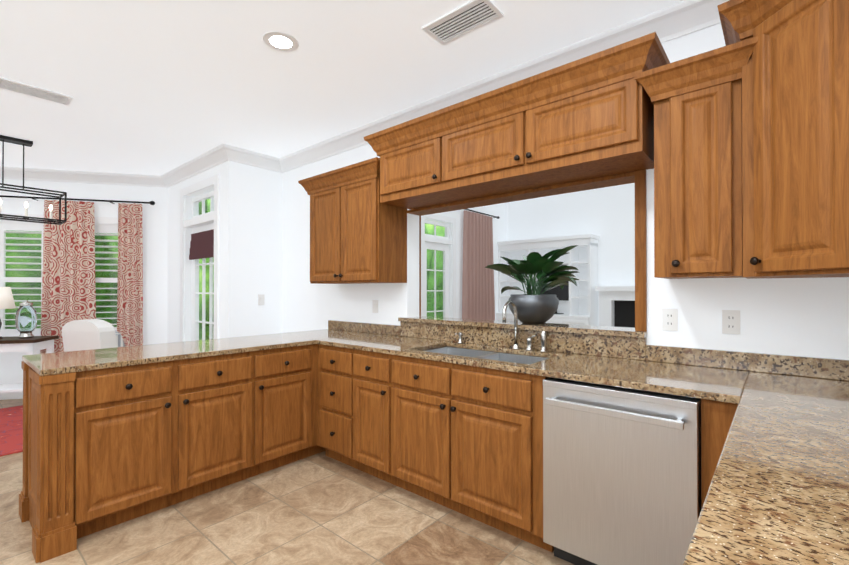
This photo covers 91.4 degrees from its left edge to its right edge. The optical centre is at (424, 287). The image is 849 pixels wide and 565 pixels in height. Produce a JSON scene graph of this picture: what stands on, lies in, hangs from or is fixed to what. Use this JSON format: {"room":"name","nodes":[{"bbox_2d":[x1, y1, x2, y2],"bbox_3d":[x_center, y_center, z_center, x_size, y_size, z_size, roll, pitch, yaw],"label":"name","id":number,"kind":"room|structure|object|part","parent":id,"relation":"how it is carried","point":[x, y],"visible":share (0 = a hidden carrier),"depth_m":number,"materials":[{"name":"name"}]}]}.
{"room":"kitchen","nodes":[
{"label":"kitchen","id":0,"kind":"room"},
{"bbox_2d":[0,399,573,564],"bbox_3d":[-0.166,1.347,3.885,10.700,0.060,11.700,0,0,40],"label":"floor","id":1,"kind":"structure","parent":0,"point":[321,508],"depth_m":2.23,"materials":[{"name":"tile"}]},
{"bbox_2d":[0,405,22,455],"bbox_3d":[-4.086,1.309,3.682,1.800,0.011,1.700,0,0,40],"label":"rug","id":2,"kind":"object","parent":1,"relation":"on","point":[11,430],"depth_m":3.78,"materials":[{"name":"red fabric"}]},
{"bbox_2d":[0,336,58,392],"bbox_3d":[-4.695,0.934,4.560,0.900,0.748,0.430,0,0,-14],"label":"console table","id":3,"kind":"object","parent":2,"relation":"on","point":[31,346],"visible":0.42,"depth_m":4.48,"materials":[{"name":"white wood"}]},
{"bbox_2d":[0,287,15,338],"bbox_3d":[-4.721,0.274,4.542,0.340,0.570,0.340,0,0,40],"label":"table lamp","id":4,"kind":"object","parent":3,"relation":"on","point":[6,299],"visible":1,"depth_m":4.54,"materials":[{"name":"beige fabric"}]},
{"bbox_2d":[15,300,36,338],"bbox_3d":[-4.454,0.347,4.628,0.180,0.425,0.177,0,0,40],"label":"glass dispenser","id":5,"kind":"object","parent":3,"relation":"on","point":[25,320],"visible":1,"depth_m":4.58,"materials":[{"name":"clear glass"}]},
{"bbox_2d":[62,319,124,351],"bbox_3d":[-3.187,0.807,4.261,0.600,0.997,0.640,0,0,20],"label":"slipcovered chair","id":6,"kind":"object","parent":2,"relation":"on","point":[86,334],"visible":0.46,"depth_m":3.97,"materials":[{"name":"white fabric"}]},
{"bbox_2d":[19,360,178,562],"bbox_3d":[-1.885,0.867,2.404,0.660,0.884,0.584,0,0,40],"label":"base cabinet","id":7,"kind":"object","parent":1,"relation":"on","point":[106,448],"depth_m":2.18,"materials":[{"name":"brown wood"}]},
{"bbox_2d":[22,333,317,375],"bbox_3d":[-1.586,0.412,2.782,0.679,0.030,1.550,0,0,40],"label":"countertop","id":8,"kind":"structure","parent":7,"relation":"on","point":[94,359],"depth_m":2.53,"materials":[{"name":"stone"}]},
{"bbox_2d":[179,351,258,502],"bbox_3d":[-1.535,0.869,2.803,0.646,0.884,0.477,0,0,40],"label":"base cabinet","id":9,"kind":"object","parent":1,"relation":"on","point":[219,394],"depth_m":2.61,"materials":[{"name":"brown wood"}]},
{"bbox_2d":[259,344,314,473],"bbox_3d":[-1.234,0.871,3.156,0.646,0.884,0.452,0,0,40],"label":"base cabinet","id":10,"kind":"object","parent":1,"relation":"on","point":[286,375],"depth_m":2.98,"materials":[{"name":"brown wood"}]},
{"bbox_2d":[319,344,350,465],"bbox_3d":[-0.470,0.872,3.271,0.433,0.884,0.626,0,0,40],"label":"base cabinet","id":11,"kind":"object","parent":1,"relation":"on","point":[334,362],"depth_m":3.02,"materials":[{"name":"brown wood"}]},
{"bbox_2d":[351,347,450,482],"bbox_3d":[-0.163,0.870,3.009,0.374,0.884,0.626,0,0,40],"label":"base cabinet","id":12,"kind":"object","parent":1,"relation":"on","point":[374,375],"depth_m":2.74,"materials":[{"name":"brown wood"}]},
{"bbox_2d":[286,320,749,399],"bbox_3d":[0.100,0.349,2.785,3.240,0.156,0.633,0,0,40],"label":"countertop","id":13,"kind":"structure","parent":12,"relation":"on","point":[617,361],"depth_m":2.31,"materials":[{"name":"stone"}]},
{"bbox_2d":[424,347,549,364],"bbox_3d":[0.347,0.528,2.565,0.862,0.204,0.432,0,0,40],"label":"undermount sink","id":14,"kind":"object","parent":13,"relation":"in","point":[521,359],"visible":0.02,"depth_m":2.69,"materials":[{"name":"silver metal"}]},
{"bbox_2d":[455,300,546,351],"bbox_3d":[0.454,0.238,2.715,0.674,0.316,0.191,0,0,40],"label":"gooseneck faucet","id":15,"kind":"object","parent":13,"relation":"on","point":[529,341],"visible":0.94,"depth_m":2.61,"materials":[{"name":"silver metal"}]},
{"bbox_2d":[391,376,550,549],"bbox_3d":[0.355,0.990,2.565,0.990,0.640,0.626,0,0,40],"label":"base cabinet","id":16,"kind":"object","parent":1,"relation":"on","point":[473,449],"depth_m":2.24,"materials":[{"name":"brown wood"}]},
{"bbox_2d":[496,234,599,325],"bbox_3d":[2.284,0.208,7.847,1.850,2.260,0.497,0,0,40],"label":"built-in shelving","id":17,"kind":"object","parent":1,"relation":"on","point":[578,304],"visible":0.38,"depth_m":7.62,"materials":[{"name":"white wood"}]},
{"bbox_2d":[538,270,568,313],"bbox_3d":[2.486,0.086,7.877,0.680,0.815,0.130,0,0,40],"label":"tv","id":18,"kind":"object","parent":17,"relation":"on","point":[562,295],"depth_m":7.83,"materials":[{"name":"black"}]},
{"bbox_2d":[595,286,634,327],"bbox_3d":[3.632,0.652,6.628,1.740,1.360,0.597,0,0,40],"label":"fireplace mantel","id":19,"kind":"object","parent":1,"relation":"on","point":[616,306],"visible":0.19,"depth_m":7.12,"materials":[{"name":"white"}]},
{"bbox_2d":[543,377,700,564],"bbox_3d":[0.981,0.868,1.973,0.614,0.868,0.700,0,0,40],"label":"dishwasher","id":20,"kind":"object","parent":1,"relation":"on","point":[621,476],"visible":0.85,"depth_m":1.73,"materials":[{"name":"silver metal"}]},
{"bbox_2d":[0,0,683,175],"bbox_3d":[-2.761,-1.483,2.171,8.382,0.100,5.300,0,0,40],"label":"ceiling","id":21,"kind":"structure","parent":0,"point":[157,87],"depth_m":2.67,"materials":[{"name":"white paint"}]},
{"bbox_2d":[0,135,66,224],"bbox_3d":[-3.929,-1.041,3.956,0.314,0.761,0.734,0,0,40],"label":"lantern chandelier","id":22,"kind":"object","parent":21,"relation":"hanging from","point":[13,140],"visible":1,"depth_m":4.01,"materials":[{"name":"black metal"}]},
{"bbox_2d":[0,77,73,105],"bbox_3d":[-2.826,-1.422,3.002,0.200,0.011,0.400,0,0,40],"label":"ceiling vent","id":23,"kind":"object","parent":21,"relation":"in","point":[31,90],"visible":0.98,"depth_m":2.99,"materials":[{"name":"white metal"}]},
{"bbox_2d":[263,31,298,51],"bbox_3d":[-0.835,-1.429,2.408,0.200,0.004,0.200,0,0,40],"label":"recessed light","id":24,"kind":"object","parent":21,"relation":"in","point":[280,41],"visible":1,"depth_m":2.40,"materials":[{"name":"white plastic"}]},
{"bbox_2d":[422,0,503,44],"bbox_3d":[0.201,-1.426,2.220,0.400,0.011,0.200,0,0,40],"label":"ceiling vent","id":25,"kind":"object","parent":21,"relation":"in","point":[462,20],"visible":0.98,"depth_m":2.21,"materials":[{"name":"white metal"}]},
{"bbox_2d":[0,23,848,383],"bbox_3d":[-2.757,-0.342,2.260,8.499,3.300,5.450,0,0,40],"label":"wall","id":26,"kind":"structure","parent":0,"point":[264,231],"depth_m":4.25,"materials":[{"name":"white paint"}]},
{"bbox_2d":[0,392,22,399],"bbox_3d":[-4.531,1.254,3.753,3.316,0.125,5.130,0,0,40],"label":"skirt","id":27,"kind":"object","parent":26,"relation":"attached to","point":[11,395],"depth_m":4.91,"materials":[{"name":"white wood"}]},
{"bbox_2d":[0,213,43,336],"bbox_3d":[-5.067,-0.080,4.944,1.210,1.605,0.195,0,0,-14],"label":"nook window","id":28,"kind":"structure","parent":26,"relation":"in","point":[24,228],"depth_m":4.97,"materials":[{"name":"white wood"}]},
{"bbox_2d":[0,195,154,204],"bbox_3d":[-4.656,-1.068,4.932,2.590,0.056,0.126,0,0,-14],"label":"curtain rod","id":29,"kind":"object","parent":26,"relation":"attached to","point":[112,201],"visible":1,"depth_m":5.01,"materials":[{"name":"black metal"}]},
{"bbox_2d":[40,200,95,353],"bbox_3d":[-4.293,0.123,4.978,0.600,2.340,0.099,0,0,-14],"label":"curtain","id":30,"kind":"object","parent":29,"relation":"hanging from","point":[68,284],"visible":0.58,"depth_m":4.97,"materials":[{"name":"fabric"}]},
{"bbox_2d":[117,203,142,346],"bbox_3d":[-3.653,0.124,5.137,0.300,2.340,0.079,0,0,-15],"label":"curtain","id":31,"kind":"object","parent":29,"relation":"hanging from","point":[130,286],"visible":0.85,"depth_m":5.14,"materials":[{"name":"fabric"}]},
{"bbox_2d":[94,217,117,330],"bbox_3d":[-3.990,-0.079,5.211,0.790,1.605,0.195,0,0,-14],"label":"nook window","id":32,"kind":"structure","parent":26,"relation":"in","point":[107,229],"depth_m":5.18,"materials":[{"name":"white wood"}]},
{"bbox_2d":[180,174,219,341],"bbox_3d":[-2.505,0.066,4.726,1.040,2.510,0.170,0,0,40],"label":"door frame","id":33,"kind":"structure","parent":26,"relation":"attached to","point":[188,223],"depth_m":4.95,"materials":[{"name":"white wood"}]},
{"bbox_2d":[189,229,213,259],"bbox_3d":[-2.523,-0.486,4.707,0.660,0.305,0.047,0,0,40],"label":"roman shade","id":34,"kind":"object","parent":26,"relation":"attached to","point":[201,245],"visible":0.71,"depth_m":4.69,"materials":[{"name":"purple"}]},
{"bbox_2d":[191,191,213,340],"bbox_3d":[-2.489,0.116,4.744,0.810,2.388,0.045,0,0,40],"label":"door","id":35,"kind":"structure","parent":26,"relation":"in","point":[195,293],"depth_m":4.82,"materials":[{"name":"white wood"}]},
{"bbox_2d":[258,294,264,304],"bbox_3d":[-1.759,0.130,4.464,0.010,0.116,0.072,0,0,40],"label":"light switch","id":36,"kind":"object","parent":26,"relation":"attached to","point":[261,297],"visible":1,"depth_m":4.46,"materials":[{"name":"white plastic"}]},
{"bbox_2d":[306,172,406,283],"bbox_3d":[-0.596,-0.457,3.576,0.900,0.835,0.337,0,0,40],"label":"upper cabinet","id":37,"kind":"object","parent":26,"relation":"attached to","point":[354,239],"depth_m":3.36,"materials":[{"name":"brown wood"}]},
{"bbox_2d":[0,0,728,187],"bbox_3d":[-2.712,-1.370,2.228,8.082,0.125,5.150,0,0,40],"label":"crown molding","id":38,"kind":"structure","parent":26,"relation":"attached to","point":[679,19],"depth_m":3.26,"materials":[{"name":"white paint"}]},
{"bbox_2d":[372,300,377,312],"bbox_3d":[-0.435,0.166,3.653,0.072,0.116,0.010,0,0,40],"label":"light switch","id":39,"kind":"object","parent":26,"relation":"attached to","point":[374,306],"visible":1,"depth_m":3.65,"materials":[{"name":"white plastic"}]},
{"bbox_2d":[374,128,464,211],"bbox_3d":[-0.001,-0.831,3.047,0.596,0.383,0.372,0,0,40],"label":"upper cabinet","id":40,"kind":"object","parent":26,"relation":"attached to","point":[407,173],"depth_m":2.93,"materials":[{"name":"brown wood"}]},
{"bbox_2d":[398,316,646,337],"bbox_3d":[0.563,0.256,2.904,1.830,0.030,0.255,0,0,40],"label":"sill ledge","id":41,"kind":"object","parent":26,"relation":"on","point":[599,330],"visible":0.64,"depth_m":2.64,"materials":[{"name":"beige stone"}]},
{"bbox_2d":[485,245,578,323],"bbox_3d":[0.751,-0.015,2.833,0.602,0.511,0.678,0,0,40],"label":"plant","id":42,"kind":"object","parent":41,"relation":"on","point":[536,308],"visible":1,"depth_m":2.70,"materials":[{"name":"green plant"}]},
{"bbox_3d":[0.737,0.143,2.808,0.336,0.194,0.336,0,0,40],"label":"pot","id":43,"kind":"part","parent":42,"relation":"part of","materials":[{"name":"grey metal"}]},
{"bbox_2d":[406,169,646,331],"bbox_3d":[0.565,-0.229,2.909,1.850,0.939,0.194,0,0,40],"label":"trim","id":44,"kind":"structure","parent":26,"relation":"attached to","point":[638,178],"depth_m":2.40,"materials":[{"name":"brown wood"}]},
{"bbox_2d":[442,64,657,199],"bbox_3d":[0.680,-0.834,2.466,1.195,0.383,0.372,0,0,40],"label":"upper cabinet","id":45,"kind":"object","parent":26,"relation":"attached to","point":[599,127],"depth_m":2.24,"materials":[{"name":"brown wood"}]},
{"bbox_2d":[662,308,677,330],"bbox_3d":[1.292,0.167,2.180,0.072,0.116,0.008,0,0,40],"label":"electrical outlet","id":46,"kind":"object","parent":26,"relation":"attached to","point":[669,319],"visible":1,"depth_m":2.18,"materials":[{"name":"white plastic"}]},
{"bbox_2d":[650,68,729,278],"bbox_3d":[1.302,-0.476,1.956,0.328,0.855,0.337,0,0,40],"label":"upper cabinet","id":47,"kind":"object","parent":26,"relation":"attached to","point":[690,120],"depth_m":1.84,"materials":[{"name":"brown wood"}]},
{"bbox_2d":[722,310,739,333],"bbox_3d":[1.490,0.167,2.011,0.072,0.116,0.008,0,0,40],"label":"electrical outlet","id":48,"kind":"object","parent":26,"relation":"attached to","point":[730,321],"visible":1,"depth_m":2.01,"materials":[{"name":"white plastic"}]},
{"bbox_2d":[730,0,848,278],"bbox_3d":[1.576,-0.551,1.523,0.644,1.010,0.640,0,0,40],"label":"upper cabinet","id":49,"kind":"object","parent":26,"relation":"attached to","point":[739,142],"depth_m":1.52,"materials":[{"name":"brown wood"}]},
{"bbox_2d":[425,202,508,319],"bbox_3d":[-0.020,-0.318,6.722,0.150,3.300,5.190,0,0,40],"label":"wall","id":50,"kind":"structure","parent":0,"point":[501,225],"depth_m":8.02,"materials":[{"name":"white paint"}]},
{"bbox_2d":[425,220,448,317],"bbox_3d":[0.178,0.107,6.952,0.045,2.428,0.710,0,0,40],"label":"french door","id":51,"kind":"structure","parent":50,"relation":"in","point":[444,248],"depth_m":7.03,"materials":[{"name":"white wood"}]},
{"bbox_2d":[421,214,455,317],"bbox_3d":[0.186,0.059,6.945,0.170,2.550,0.940,0,0,40],"label":"door frame","id":52,"kind":"structure","parent":50,"relation":"attached to","point":[451,242],"depth_m":7.17,"materials":[{"name":"white wood"}]},
{"bbox_2d":[464,209,499,218],"bbox_3d":[0.937,-1.393,7.633,0.127,0.053,1.570,0,0,40],"label":"curtain rod","id":53,"kind":"object","parent":50,"relation":"attached to","point":[497,217],"visible":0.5,"depth_m":7.77,"materials":[{"name":"black metal"}]},
{"bbox_2d":[462,210,494,319],"bbox_3d":[1.026,-0.033,7.675,0.099,2.680,1.100,0,0,40],"label":"curtain","id":54,"kind":"object","parent":53,"relation":"hanging from","point":[478,299],"visible":0.79,"depth_m":7.58,"materials":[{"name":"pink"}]},
{"bbox_2d":[509,183,634,325],"bbox_3d":[4.287,-0.319,6.569,6.900,3.300,0.150,0,0,40],"label":"wall","id":55,"kind":"structure","parent":0,"point":[606,215],"depth_m":7.46,"materials":[{"name":"white paint"}]},
{"bbox_2d":[682,352,848,564],"bbox_3d":[0.486,0.355,0.243,0.648,0.116,3.998,0,0,40],"label":"countertop","id":56,"kind":"structure","parent":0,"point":[778,492],"depth_m":0.87,"materials":[{"name":"stone"}]},
{"bbox_3d":[-0.431,1.410,3.651,120.000,0.050,120.000,0,0,40],"label":"ground","id":57,"kind":"structure","parent":0,"visible":0},
{"bbox_2d":[5,199,444,339],"bbox_3d":[-7.968,-2.555,14.549,14.050,12.662,26.786,0,0,40],"label":"trees","id":58,"kind":"object","parent":57,"relation":"on","point":[429,227],"depth_m":7.92,"materials":[{"name":"green plant"}]}
]}

